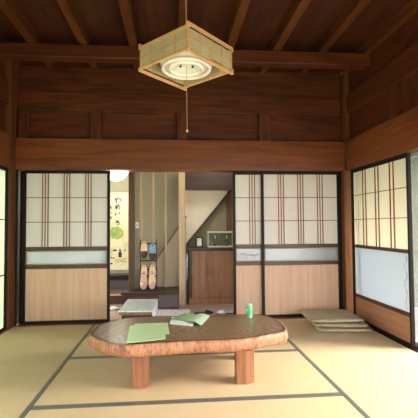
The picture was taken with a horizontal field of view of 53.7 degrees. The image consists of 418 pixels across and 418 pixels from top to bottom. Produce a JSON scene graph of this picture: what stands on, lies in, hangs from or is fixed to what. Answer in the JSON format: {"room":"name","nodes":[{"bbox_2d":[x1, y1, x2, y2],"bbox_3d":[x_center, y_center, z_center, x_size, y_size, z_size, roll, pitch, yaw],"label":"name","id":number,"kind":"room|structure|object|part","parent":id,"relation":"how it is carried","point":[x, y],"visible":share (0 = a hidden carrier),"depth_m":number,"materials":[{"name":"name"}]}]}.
{"room":"traditional dwelling","nodes":[
{"label":"traditional dwelling","id":0,"kind":"room"},
{"bbox_2d":[0,60,5,131],"bbox_3d":[-2.049,-1.462,1.784,0.050,1.065,6.200,0,-2,-5],"label":"wall","id":1,"kind":"structure","parent":0,"point":[2,62],"depth_m":4.55,"materials":[{"name":"brown wood"}]},
{"bbox_2d":[0,77,8,104],"bbox_3d":[-2.012,-1.400,1.659,0.080,0.240,5.949,0,-2,-5],"label":"trim","id":2,"kind":"structure","parent":1,"relation":"attached to","point":[4,86],"depth_m":4.50,"materials":[{"name":"brown wood"}]},
{"bbox_2d":[0,130,8,166],"bbox_3d":[-2.008,-0.763,1.633,0.100,0.365,5.949,0,-2,-5],"label":"trim","id":3,"kind":"structure","parent":1,"relation":"attached to","point":[4,138],"depth_m":4.47,"materials":[{"name":"brown wood"}]},
{"bbox_2d":[5,60,18,329],"bbox_3d":[-2.287,-0.211,4.701,0.132,3.170,0.250,0,-2,-5],"label":"trim","id":4,"kind":"structure","parent":1,"relation":"attached to","point":[11,66],"depth_m":4.64,"materials":[{"name":"brown wood"}]},
{"bbox_2d":[0,42,369,69],"bbox_3d":[-0.241,-1.634,4.436,4.030,0.134,0.140,0,-2,-5],"label":"trim","id":5,"kind":"structure","parent":1,"relation":"attached to","point":[8,51],"depth_m":4.41,"materials":[{"name":"brown wood"}]},
{"bbox_2d":[27,172,128,272],"bbox_3d":[-2.236,0.140,6.978,2.000,2.550,0.100,0,-2,-5],"label":"wall","id":6,"kind":"structure","parent":0,"point":[122,185],"depth_m":6.90,"materials":[{"name":"grey paint"}]},
{"bbox_2d":[110,192,128,269],"bbox_3d":[-1.538,0.367,6.907,0.415,1.300,0.036,0,-2,-5],"label":"hanging banner","id":7,"kind":"object","parent":6,"relation":"hanging from","point":[118,201],"visible":0.86,"depth_m":6.90,"materials":[{"name":"paper"}]},
{"bbox_3d":[-1.543,-0.267,6.932,0.415,0.030,0.036,0,-2,-5],"label":"rod","id":8,"kind":"part","parent":7,"relation":"part of","materials":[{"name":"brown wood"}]},
{"bbox_2d":[135,172,139,288],"bbox_3d":[-1.022,0.088,5.878,0.069,2.549,0.030,0,-2,-5],"label":"wall","id":9,"kind":"structure","parent":0,"point":[137,174],"depth_m":5.85,"materials":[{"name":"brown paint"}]},
{"bbox_2d":[128,172,134,289],"bbox_3d":[-1.097,0.088,5.867,0.080,2.549,0.120,0,-2,-5],"label":"trim","id":10,"kind":"structure","parent":9,"relation":"attached to","point":[131,197],"depth_m":5.80,"materials":[{"name":"brown wood"}]},
{"bbox_2d":[19,61,340,141],"bbox_3d":[-0.298,-1.343,5.082,4.130,1.065,0.060,0,-2,-5],"label":"wall","id":11,"kind":"structure","parent":0,"point":[69,125],"depth_m":5.04,"materials":[{"name":"brown wood"}]},
{"bbox_2d":[14,170,19,324],"bbox_3d":[-2.220,0.436,4.801,0.014,1.776,0.130,0,-2,-5],"label":"trim","id":12,"kind":"structure","parent":11,"relation":"attached to","point":[17,229],"depth_m":4.77,"materials":[{"name":"black paint"}]},
{"bbox_2d":[18,109,29,137],"bbox_3d":[-2.156,-0.985,4.827,0.100,0.333,0.105,0,-2,-5],"label":"trim","id":13,"kind":"structure","parent":11,"relation":"attached to","point":[24,114],"depth_m":4.78,"materials":[{"name":"brown wood"}]},
{"bbox_2d":[0,0,54,67],"bbox_3d":[-1.595,-1.852,1.823,0.085,0.110,6.165,0,-2,-5],"label":"trim","id":14,"kind":"structure","parent":11,"relation":"attached to","point":[10,8],"depth_m":3.86,"materials":[{"name":"brown wood"}]},
{"bbox_2d":[57,0,97,68],"bbox_3d":[-1.087,-1.854,1.869,0.085,0.110,6.165,0,-2,-5],"label":"trim","id":15,"kind":"structure","parent":11,"relation":"attached to","point":[67,7],"depth_m":3.87,"materials":[{"name":"brown wood"}]},
{"bbox_2d":[90,111,101,138],"bbox_3d":[-1.338,-0.988,4.901,0.121,0.333,0.105,0,-2,-5],"label":"trim","id":16,"kind":"structure","parent":11,"relation":"attached to","point":[95,116],"depth_m":4.85,"materials":[{"name":"brown wood"}]},
{"bbox_2d":[118,0,139,69],"bbox_3d":[-0.579,-1.856,1.915,0.085,0.110,6.165,0,-2,-5],"label":"trim","id":17,"kind":"structure","parent":11,"relation":"attached to","point":[125,6],"depth_m":3.84,"materials":[{"name":"brown wood"}]},
{"bbox_2d":[18,91,339,116],"bbox_3d":[-0.295,-1.272,5.054,3.890,0.230,0.110,0,-2,-5],"label":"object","id":18,"kind":"structure","parent":11,"relation":"attached to","point":[33,101],"depth_m":4.99,"materials":[{"name":"brown wood"}]},
{"bbox_2d":[19,65,339,97],"bbox_3d":[-0.295,-1.545,5.043,3.890,0.305,0.035,0,-2,-5],"label":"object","id":19,"kind":"structure","parent":11,"relation":"attached to","point":[31,78],"depth_m":5.00,"materials":[{"name":"brown wood"}]},
{"bbox_2d":[15,138,344,171],"bbox_3d":[-0.285,-0.640,5.025,3.916,0.365,0.200,0,-2,-5],"label":"wooden beam","id":20,"kind":"structure","parent":11,"relation":"attached to","point":[112,155],"depth_m":4.92,"materials":[{"name":"brown wood"}]},
{"bbox_2d":[177,112,186,139],"bbox_3d":[-0.326,-0.991,4.992,0.120,0.333,0.105,0,-2,-5],"label":"trim","id":21,"kind":"structure","parent":11,"relation":"attached to","point":[181,116],"depth_m":4.94,"materials":[{"name":"brown wood"}]},
{"bbox_2d":[178,0,189,27],"bbox_3d":[-0.071,-1.857,1.961,0.085,0.110,6.165,0,-2,-5],"label":"trim","id":22,"kind":"structure","parent":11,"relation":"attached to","point":[182,6],"depth_m":3.65,"materials":[{"name":"brown wood"}]},
{"bbox_2d":[258,114,270,140],"bbox_3d":[0.678,-0.995,5.083,0.137,0.333,0.105,0,-2,-5],"label":"trim","id":23,"kind":"structure","parent":11,"relation":"attached to","point":[264,129],"depth_m":5.03,"materials":[{"name":"brown wood"}]},
{"bbox_2d":[0,0,408,52],"bbox_3d":[-0.019,-1.928,1.966,4.130,0.030,6.360,0,-2,-5],"label":"ceiling","id":24,"kind":"structure","parent":0,"point":[102,21],"depth_m":4.03,"materials":[{"name":"brown wood"}]},
{"bbox_2d":[138,0,233,131],"bbox_3d":[-0.168,-1.213,3.074,0.510,1.311,0.512,-2,-3,40],"label":"pendant lamp","id":25,"kind":"object","parent":24,"relation":"hanging from","point":[171,56],"visible":1,"depth_m":2.97,"materials":[{"name":"beige paper"}]},
{"bbox_3d":[-0.169,-1.196,3.078,0.706,0.036,0.706,0,-5,-5],"label":"frame","id":26,"kind":"part","parent":25,"relation":"part of","materials":[{"name":"brown wood"}]},
{"bbox_3d":[-0.167,-1.024,3.062,0.706,0.034,0.706,0,-5,-5],"label":"frame","id":27,"kind":"part","parent":25,"relation":"part of","materials":[{"name":"brown wood"}]},
{"bbox_3d":[-0.163,-0.818,3.043,0.006,0.480,0.004,0,-5,-5],"label":"pull cord","id":28,"kind":"part","parent":25,"relation":"part of","materials":[{"name":"beige fabric"}]},
{"bbox_2d":[223,0,250,48],"bbox_3d":[0.437,-1.859,2.006,0.085,0.110,6.165,0,-2,-5],"label":"trim","id":29,"kind":"structure","parent":24,"relation":"attached to","point":[241,6],"depth_m":3.85,"materials":[{"name":"brown wood"}]},
{"bbox_2d":[260,0,310,72],"bbox_3d":[0.945,-1.861,2.052,0.085,0.110,6.165,0,-2,-5],"label":"trim","id":30,"kind":"structure","parent":24,"relation":"attached to","point":[298,7],"depth_m":3.95,"materials":[{"name":"brown wood"}]},
{"bbox_2d":[300,0,371,73],"bbox_3d":[1.453,-1.863,2.098,0.085,0.110,6.165,0,-2,-5],"label":"trim","id":31,"kind":"structure","parent":24,"relation":"attached to","point":[353,10],"depth_m":3.96,"materials":[{"name":"brown wood"}]},
{"bbox_2d":[185,190,228,242],"bbox_3d":[0.005,0.120,6.256,0.735,0.900,0.060,0,-2,-5],"label":"wall","id":32,"kind":"structure","parent":0,"point":[199,204],"depth_m":6.22,"materials":[{"name":"paint"}]},
{"bbox_2d":[186,190,231,246],"bbox_3d":[0.030,0.086,6.229,0.887,1.057,0.060,0,-2,-5],"label":"trim","id":33,"kind":"structure","parent":32,"relation":"attached to","point":[230,191],"depth_m":6.20,"materials":[{"name":"brown wood"}]},
{"bbox_2d":[226,191,230,230],"bbox_3d":[0.306,0.548,6.256,0.060,1.640,0.080,0,-2,-5],"label":"trim","id":34,"kind":"structure","parent":32,"relation":"attached to","point":[228,199],"depth_m":6.24,"materials":[{"name":"brown wood"}]},
{"bbox_2d":[0,300,417,417],"bbox_3d":[0.312,1.298,2.990,6.350,0.122,8.400,0,-2,-5],"label":"floor","id":35,"kind":"structure","parent":0,"point":[54,371],"depth_m":3.01,"materials":[{"name":"beige"}]},
{"bbox_2d":[110,290,121,303],"bbox_3d":[-1.734,1.306,6.139,1.040,0.145,0.465,0,-2,-5],"label":"ledge","id":36,"kind":"object","parent":35,"relation":"on","point":[115,295],"visible":0.02,"depth_m":5.96,"materials":[{"name":"brown wood"}]},
{"bbox_2d":[110,273,127,289],"bbox_3d":[-1.732,1.230,6.667,0.980,0.340,0.320,0,-2,-5],"label":"cabinet","id":37,"kind":"object","parent":35,"relation":"on","point":[118,281],"visible":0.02,"depth_m":6.55,"materials":[{"name":"grey paint"}]},
{"bbox_2d":[119,312,151,318],"bbox_3d":[-0.730,1.156,4.324,0.324,0.283,0.655,0,-2,-2],"label":"stand","id":38,"kind":"object","parent":35,"relation":"on","point":[124,315],"visible":0.12,"depth_m":4.02,"materials":[{"name":"brown wood"}]},
{"bbox_2d":[118,299,157,315],"bbox_3d":[-0.731,1.066,4.333,0.341,0.127,0.683,0,-2,-2],"label":"table","id":39,"kind":"object","parent":38,"relation":"on","point":[131,305],"visible":0.86,"depth_m":4.28,"materials":[{"name":"white"}]},
{"bbox_2d":[121,286,178,308],"bbox_3d":[-0.807,1.239,5.750,0.778,0.235,0.490,0,-2,-5],"label":"wooden step","id":40,"kind":"structure","parent":35,"relation":"on","point":[168,297],"depth_m":5.54,"materials":[{"name":"brown wood"}]},
{"bbox_2d":[140,239,156,288],"bbox_3d":[-0.855,0.777,5.835,0.242,0.694,0.140,0,-2,-5],"label":"rack","id":41,"kind":"object","parent":40,"relation":"on","point":[147,287],"visible":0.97,"depth_m":5.85,"materials":[{"name":"black metal"}]},
{"bbox_2d":[140,271,147,289],"bbox_3d":[-0.900,0.987,5.696,0.105,0.248,0.076,0,-2,-3],"label":"slipper","id":42,"kind":"object","parent":41,"relation":"hanging from","point":[143,279],"visible":1,"depth_m":5.69,"materials":[{"name":"fabric"}]},
{"bbox_2d":[140,241,147,258],"bbox_3d":[-0.911,0.572,5.792,0.105,0.248,0.076,0,-2,-3],"label":"slipper","id":43,"kind":"object","parent":41,"relation":"hanging from","point":[144,249],"visible":1,"depth_m":5.79,"materials":[{"name":"beige fabric"}]},
{"bbox_2d":[140,264,147,277],"bbox_3d":[-0.908,0.902,5.779,0.105,0.248,0.076,0,-2,-3],"label":"slipper","id":44,"kind":"object","parent":41,"relation":"hanging from","point":[144,267],"visible":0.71,"depth_m":5.79,"materials":[{"name":"fabric"}]},
{"bbox_2d":[148,271,155,288],"bbox_3d":[-0.785,0.986,5.706,0.105,0.248,0.076,0,-2,-3],"label":"slipper","id":45,"kind":"object","parent":41,"relation":"hanging from","point":[152,278],"visible":1,"depth_m":5.71,"materials":[{"name":"fabric"}]},
{"bbox_2d":[149,243,155,260],"bbox_3d":[-0.795,0.602,5.801,0.105,0.248,0.076,0,-2,-3],"label":"slipper","id":46,"kind":"object","parent":41,"relation":"hanging from","point":[152,249],"visible":1,"depth_m":5.80,"materials":[{"name":"blue fabric"}]},
{"bbox_2d":[149,264,155,275],"bbox_3d":[-0.793,0.902,5.789,0.105,0.248,0.076,0,-2,-3],"label":"slipper","id":47,"kind":"object","parent":41,"relation":"hanging from","point":[152,267],"visible":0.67,"depth_m":5.80,"materials":[{"name":"beige fabric"}]},
{"bbox_2d":[140,172,166,286],"bbox_3d":[-0.718,0.046,5.985,0.550,2.164,0.045,0,-2,-5],"label":"slatted screen","id":48,"kind":"object","parent":40,"relation":"on","point":[141,173],"visible":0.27,"depth_m":5.96,"materials":[{"name":"brown wood"}]},
{"bbox_3d":[-0.549,1.234,5.544,0.255,0.155,0.008,0,-2,-5],"label":"panel","id":49,"kind":"part","parent":40,"relation":"part of","materials":[{"name":"wood"}]},
{"bbox_2d":[16,317,305,326],"bbox_3d":[-0.264,1.348,4.927,3.850,0.064,0.198,0,-2,-5],"label":"trim","id":50,"kind":"structure","parent":35,"relation":"on","point":[279,317],"depth_m":4.75,"materials":[{"name":"brown wood"}]},
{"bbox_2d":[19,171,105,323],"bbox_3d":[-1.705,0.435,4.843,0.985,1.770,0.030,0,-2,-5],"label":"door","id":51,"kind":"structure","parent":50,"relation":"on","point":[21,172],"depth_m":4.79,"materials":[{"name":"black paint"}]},
{"bbox_2d":[22,170,109,324],"bbox_3d":[-1.653,0.433,4.808,0.985,1.770,0.030,0,-2,-5],"label":"door","id":52,"kind":"structure","parent":50,"relation":"on","point":[64,210],"depth_m":4.80,"materials":[{"name":"black paint"}]},
{"bbox_3d":[-1.651,0.670,4.798,0.919,0.044,0.026,0,-2,-5],"label":"rail","id":53,"kind":"part","parent":52,"relation":"part of","materials":[{"name":"brown wood"}]},
{"bbox_3d":[-1.653,0.460,4.806,0.919,0.043,0.026,0,-2,-5],"label":"rail","id":54,"kind":"part","parent":52,"relation":"part of","materials":[{"name":"brown wood"}]},
{"bbox_3d":[-1.656,0.012,4.825,0.919,0.852,0.004,0,-2,-5],"label":"paper panel","id":55,"kind":"part","parent":52,"relation":"part of","materials":[{"name":"white paper"}]},
{"bbox_2d":[232,172,309,314],"bbox_3d":[0.770,0.426,5.066,0.957,1.770,0.030,0,-2,-5],"label":"door","id":56,"kind":"structure","parent":50,"relation":"on","point":[246,186],"depth_m":5.04,"materials":[{"name":"black paint"}]},
{"bbox_3d":[0.766,0.005,5.084,0.891,0.852,0.004,0,-2,-5],"label":"paper panel","id":57,"kind":"part","parent":56,"relation":"part of","materials":[{"name":"white paper"}]},
{"bbox_3d":[0.770,0.453,5.065,0.891,0.043,0.026,0,-2,-5],"label":"rail","id":58,"kind":"part","parent":56,"relation":"part of","materials":[{"name":"brown wood"}]},
{"bbox_3d":[0.771,0.663,5.057,0.891,0.044,0.026,0,-2,-5],"label":"rail","id":59,"kind":"part","parent":56,"relation":"part of","materials":[{"name":"brown wood"}]},
{"bbox_2d":[261,171,341,317],"bbox_3d":[1.129,0.423,5.059,0.985,1.770,0.030,0,-2,-5],"label":"door","id":60,"kind":"structure","parent":50,"relation":"on","point":[300,210],"depth_m":5.05,"materials":[{"name":"black paint"}]},
{"bbox_3d":[1.129,0.450,5.058,0.919,0.043,0.026,0,-2,-5],"label":"rail","id":61,"kind":"part","parent":60,"relation":"part of","materials":[{"name":"brown wood"}]},
{"bbox_3d":[1.126,0.002,5.077,0.919,0.852,0.004,0,-2,-5],"label":"paper panel","id":62,"kind":"part","parent":60,"relation":"part of","materials":[{"name":"white paper"}]},
{"bbox_3d":[1.131,0.660,5.049,0.919,0.044,0.026,0,-2,-5],"label":"rail","id":63,"kind":"part","parent":60,"relation":"part of","materials":[{"name":"brown wood"}]},
{"bbox_2d":[339,171,342,308],"bbox_3d":[1.623,0.422,5.149,0.013,1.776,0.130,0,-2,-5],"label":"trim","id":64,"kind":"structure","parent":50,"relation":"on","point":[339,171],"depth_m":5.09,"materials":[{"name":"black paint"}]},
{"bbox_2d":[147,216,186,286],"bbox_3d":[-0.710,0.735,6.115,0.765,1.271,0.172,0,-2,-5],"label":"staircase","id":65,"kind":"structure","parent":35,"relation":"on","point":[173,242],"depth_m":6.04,"materials":[{"name":"brown wood"}]},
{"bbox_2d":[157,309,189,315],"bbox_3d":[-0.450,1.335,5.316,0.430,0.009,0.430,0,-2,-5],"label":"newspaper","id":66,"kind":"object","parent":35,"relation":"on","point":[161,312],"visible":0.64,"depth_m":5.32,"materials":[{"name":"white paper"}]},
{"bbox_2d":[179,172,185,305],"bbox_3d":[-0.386,0.084,5.896,0.090,2.549,0.090,0,-2,-5],"label":"pillar","id":67,"kind":"structure","parent":35,"relation":"on","point":[182,284],"depth_m":5.84,"materials":[{"name":"brown wood"}]},
{"bbox_2d":[186,254,187,278],"bbox_3d":[-0.312,0.802,5.853,0.032,0.490,0.032,0,-2,-5],"label":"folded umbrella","id":68,"kind":"object","parent":67,"relation":"hanging from","point":[186,254],"visible":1,"depth_m":5.84,"materials":[{"name":"blue fabric"}]},
{"bbox_2d":[88,314,287,387],"bbox_3d":[-0.146,1.084,3.215,1.517,0.329,0.886,0,-2,-5],"label":"table","id":69,"kind":"object","parent":35,"relation":"on","point":[238,334],"visible":0.85,"depth_m":2.92,"materials":[{"name":"brown wood"}]},
{"bbox_3d":[-0.481,1.120,2.914,0.125,0.239,0.133,0,-2,-5],"label":"leg","id":70,"kind":"part","parent":69,"relation":"part of","materials":[{"name":"brown wood"}]},
{"bbox_2d":[134,322,168,333],"bbox_3d":[-0.442,0.916,3.154,0.280,0.003,0.390,0,-2,-5],"label":"flyer","id":71,"kind":"object","parent":69,"relation":"on","point":[166,323],"visible":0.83,"depth_m":3.29,"materials":[{"name":"green paper"}]},
{"bbox_2d":[126,324,165,342],"bbox_3d":[-0.459,0.906,3.022,0.287,0.006,0.490,0,-2,-5],"label":"flyer","id":72,"kind":"object","parent":71,"relation":"on","point":[137,333],"visible":1,"depth_m":3.01,"materials":[{"name":"green paper"}]},
{"bbox_2d":[170,317,193,325],"bbox_3d":[-0.222,0.924,3.419,0.205,0.006,0.354,-1,-2,3],"label":"booklet","id":73,"kind":"object","parent":69,"relation":"on","point":[173,321],"visible":0.68,"depth_m":3.34,"materials":[{"name":"white paper"}]},
{"bbox_2d":[171,313,209,324],"bbox_3d":[-0.141,0.912,3.453,0.337,0.016,0.350,-1,-3,25],"label":"open booklet","id":74,"kind":"object","parent":73,"relation":"on","point":[201,318],"visible":1,"depth_m":3.47,"materials":[{"name":"green paper"}]},
{"bbox_3d":[0.253,1.117,2.981,0.133,0.239,0.141,0,-2,-5],"label":"leg","id":75,"kind":"part","parent":69,"relation":"part of","materials":[{"name":"brown wood"}]},
{"bbox_2d":[246,303,251,317],"bbox_3d":[0.342,0.867,3.533,0.058,0.122,0.058,0,-2,-5],"label":"drink can","id":76,"kind":"object","parent":69,"relation":"on","point":[248,305],"visible":1,"depth_m":3.51,"materials":[{"name":"metal"}]},
{"bbox_2d":[194,310,212,313],"bbox_3d":[-0.069,1.312,5.266,0.250,0.046,0.105,0,-2,-10],"label":"slipper","id":77,"kind":"object","parent":35,"relation":"on","point":[206,311],"visible":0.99,"depth_m":5.25,"materials":[{"name":"black"}]},
{"bbox_2d":[187,247,254,304],"bbox_3d":[0.182,0.959,6.054,0.995,0.805,0.295,0,-2,-5],"label":"base cabinet","id":78,"kind":"object","parent":35,"relation":"on","point":[210,269],"visible":0.86,"depth_m":5.92,"materials":[{"name":"brown wood"}]},
{"bbox_2d":[196,237,202,246],"bbox_3d":[-0.144,0.482,6.028,0.104,0.149,0.062,0,-2,-5],"label":"photo frame","id":79,"kind":"object","parent":78,"relation":"on","point":[199,240],"visible":0.95,"depth_m":6.00,"materials":[{"name":"black paint"}]},
{"bbox_3d":[-0.114,0.935,5.913,0.260,0.665,0.015,0,-2,-5],"label":"door","id":80,"kind":"part","parent":78,"relation":"part of","materials":[{"name":"brown wood"}]},
{"bbox_3d":[0.195,1.314,5.924,0.955,0.085,0.018,0,-2,-5],"label":"rail","id":81,"kind":"part","parent":78,"relation":"part of","materials":[{"name":"brown wood"}]},
{"bbox_2d":[207,231,232,246],"bbox_3d":[0.167,0.440,6.046,0.384,0.229,0.200,0,-2,-5],"label":"glass case","id":82,"kind":"object","parent":78,"relation":"on","point":[220,240],"visible":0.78,"depth_m":6.13,"materials":[{"name":"clear glass"}]},
{"bbox_3d":[0.317,0.934,5.952,0.604,0.665,0.015,0,-2,-5],"label":"door","id":83,"kind":"part","parent":78,"relation":"part of","materials":[{"name":"brown wood"}]},
{"bbox_2d":[217,310,233,313],"bbox_3d":[0.221,1.311,5.282,0.250,0.046,0.105,0,-2,-10],"label":"slipper","id":84,"kind":"object","parent":35,"relation":"on","point":[220,311],"visible":0.92,"depth_m":5.25,"materials":[{"name":"white"}]},
{"bbox_2d":[310,321,373,331],"bbox_3d":[1.432,1.268,4.539,0.580,0.047,0.580,-1,-2,3],"label":"floor cushion","id":85,"kind":"object","parent":35,"relation":"on","point":[326,329],"visible":0.27,"depth_m":4.29,"materials":[{"name":"fabric"}]},
{"bbox_2d":[311,321,369,326],"bbox_3d":[1.401,1.221,4.548,0.580,0.047,0.580,-1,-2,6],"label":"floor cushion","id":86,"kind":"object","parent":85,"relation":"on","point":[363,323],"visible":0.34,"depth_m":4.30,"materials":[{"name":"fabric"}]},
{"bbox_2d":[299,309,365,322],"bbox_3d":[1.335,1.173,4.554,0.580,0.051,0.580,0,-2,-2],"label":"floor cushion","id":87,"kind":"object","parent":86,"relation":"on","point":[314,315],"visible":1,"depth_m":4.44,"materials":[{"name":"fabric"}]},
{"bbox_2d":[340,170,353,313],"bbox_3d":[1.716,0.447,5.121,0.165,1.832,0.240,0,-2,-5],"label":"trim","id":88,"kind":"structure","parent":35,"relation":"on","point":[346,216],"depth_m":5.01,"materials":[{"name":"brown wood"}]},
{"bbox_2d":[370,327,417,352],"bbox_3d":[2.021,1.213,1.962,0.110,0.064,6.040,0,-2,-5],"label":"trim","id":89,"kind":"structure","parent":35,"relation":"on","point":[391,338],"depth_m":3.94,"materials":[{"name":"black paint"}]},
{"bbox_2d":[351,153,415,347],"bbox_3d":[1.784,0.391,4.353,0.034,1.769,1.205,0,-2,-5],"label":"door","id":90,"kind":"structure","parent":89,"relation":"on","point":[381,194],"depth_m":4.20,"materials":[{"name":"black paint"}]},
{"bbox_3d":[1.779,-0.029,4.359,0.004,0.848,1.123,0,-2,-5],"label":"paper panel","id":91,"kind":"part","parent":90,"relation":"part of","materials":[{"name":"white paper"}]},
{"bbox_3d":[1.785,0.414,4.342,0.030,0.035,1.123,0,-2,-5],"label":"rail","id":92,"kind":"part","parent":90,"relation":"part of","materials":[{"name":"brown wood"}]},
{"bbox_3d":[1.790,0.990,4.319,0.030,0.042,1.123,0,-2,-5],"label":"rail","id":93,"kind":"part","parent":90,"relation":"part of","materials":[{"name":"brown wood"}]},
{"bbox_3d":[1.784,0.700,4.330,0.004,0.536,1.123,0,-2,-5],"label":"glass pane","id":94,"kind":"part","parent":90,"relation":"part of","materials":[{"name":"glass"}]},
{"bbox_2d":[410,152,417,346],"bbox_3d":[1.858,0.386,4.242,0.030,1.769,1.140,0,-2,-5],"label":"door","id":95,"kind":"structure","parent":89,"relation":"on","point":[415,154],"depth_m":3.76,"materials":[{"name":"wood"}]},
{"bbox_2d":[143,172,335,299],"bbox_3d":[0.428,0.097,6.385,3.200,2.550,0.100,0,-2,-5],"label":"wall","id":96,"kind":"structure","parent":0,"point":[217,221],"depth_m":6.25,"materials":[{"name":"grey paint"}]},
{"bbox_2d":[335,151,417,306],"bbox_3d":[2.489,0.180,5.694,1.520,2.500,0.100,0,-2,-5],"label":"wall","id":97,"kind":"structure","parent":0,"point":[414,177],"depth_m":5.67,"materials":[{"name":"paint"}]},
{"bbox_2d":[349,12,417,138],"bbox_3d":[2.014,-1.477,2.151,0.050,1.065,6.200,0,-2,-5],"label":"wall","id":98,"kind":"structure","parent":0,"point":[375,112],"depth_m":4.24,"materials":[{"name":"brown wood"}]},
{"bbox_2d":[340,72,349,169],"bbox_3d":[1.726,-1.137,5.191,0.121,1.337,0.230,0,-2,-5],"label":"trim","id":99,"kind":"structure","parent":98,"relation":"attached to","point":[344,78],"depth_m":5.10,"materials":[{"name":"brown wood"}]},
{"bbox_2d":[339,0,417,74],"bbox_3d":[1.961,-1.865,2.144,0.085,0.110,6.165,0,-2,-5],"label":"trim","id":100,"kind":"structure","parent":98,"relation":"attached to","point":[410,8],"depth_m":4.03,"materials":[{"name":"brown wood"}]},
{"bbox_2d":[347,41,417,112],"bbox_3d":[1.997,-1.413,2.066,0.080,0.240,6.040,0,-2,-5],"label":"trim","id":101,"kind":"structure","parent":98,"relation":"attached to","point":[405,64],"depth_m":4.14,"materials":[{"name":"brown wood"}]},
{"bbox_2d":[347,106,417,169],"bbox_3d":[2.002,-0.776,2.041,0.100,0.365,6.040,0,-2,-5],"label":"trim","id":102,"kind":"structure","parent":98,"relation":"attached to","point":[398,135],"depth_m":4.13,"materials":[{"name":"brown wood"}]},
{"bbox_2d":[390,82,401,118],"bbox_3d":[1.824,-1.046,4.000,0.080,0.335,0.130,0,-2,-5],"label":"trim","id":103,"kind":"structure","parent":98,"relation":"attached to","point":[395,89],"depth_m":3.96,"materials":[{"name":"brown wood"}]},
{"bbox_3d":[-0.560,-1.206,6.158,5.200,0.050,2.140,0,-2,-5],"label":"ceiling","id":104,"kind":"structure","parent":0,"visible":0},
{"bbox_2d":[110,172,127,180],"bbox_3d":[-1.455,-0.798,6.433,0.420,0.730,0.420,0,-2,-5],"label":"globe lamp","id":105,"kind":"object","parent":104,"relation":"hanging from","point":[114,176],"visible":0.19,"depth_m":6.31,"materials":[{"name":"white glass"}]},
{"bbox_3d":[2.126,0.067,5.932,0.100,2.550,1.310,0,-2,-5],"label":"wall","id":106,"kind":"structure","parent":0,"visible":0},
{"bbox_2d":[185,172,231,189],"bbox_3d":[0.844,-0.460,6.159,2.409,0.360,0.090,0,-2,-5],"label":"trim","id":107,"kind":"structure","parent":106,"relation":"attached to","point":[193,180],"depth_m":6.04,"materials":[{"name":"brown wood"}]},
{"bbox_3d":[-1.981,1.226,1.555,0.105,0.064,5.949,0,-2,-5],"label":"trim","id":108,"kind":"structure","parent":0,"visible":0},
{"bbox_2d":[0,165,7,332],"bbox_3d":[-2.195,0.408,4.074,0.034,1.769,0.955,0,-2,-5],"label":"door","id":109,"kind":"structure","parent":108,"relation":"on","point":[3,170],"depth_m":4.47,"materials":[{"name":"black paint"}]},
{"bbox_3d":[-2.191,0.414,4.064,0.004,1.698,0.873,0,-2,-5],"label":"glass pane","id":110,"kind":"part","parent":109,"relation":"part of","materials":[{"name":"white glass"}]}
]}

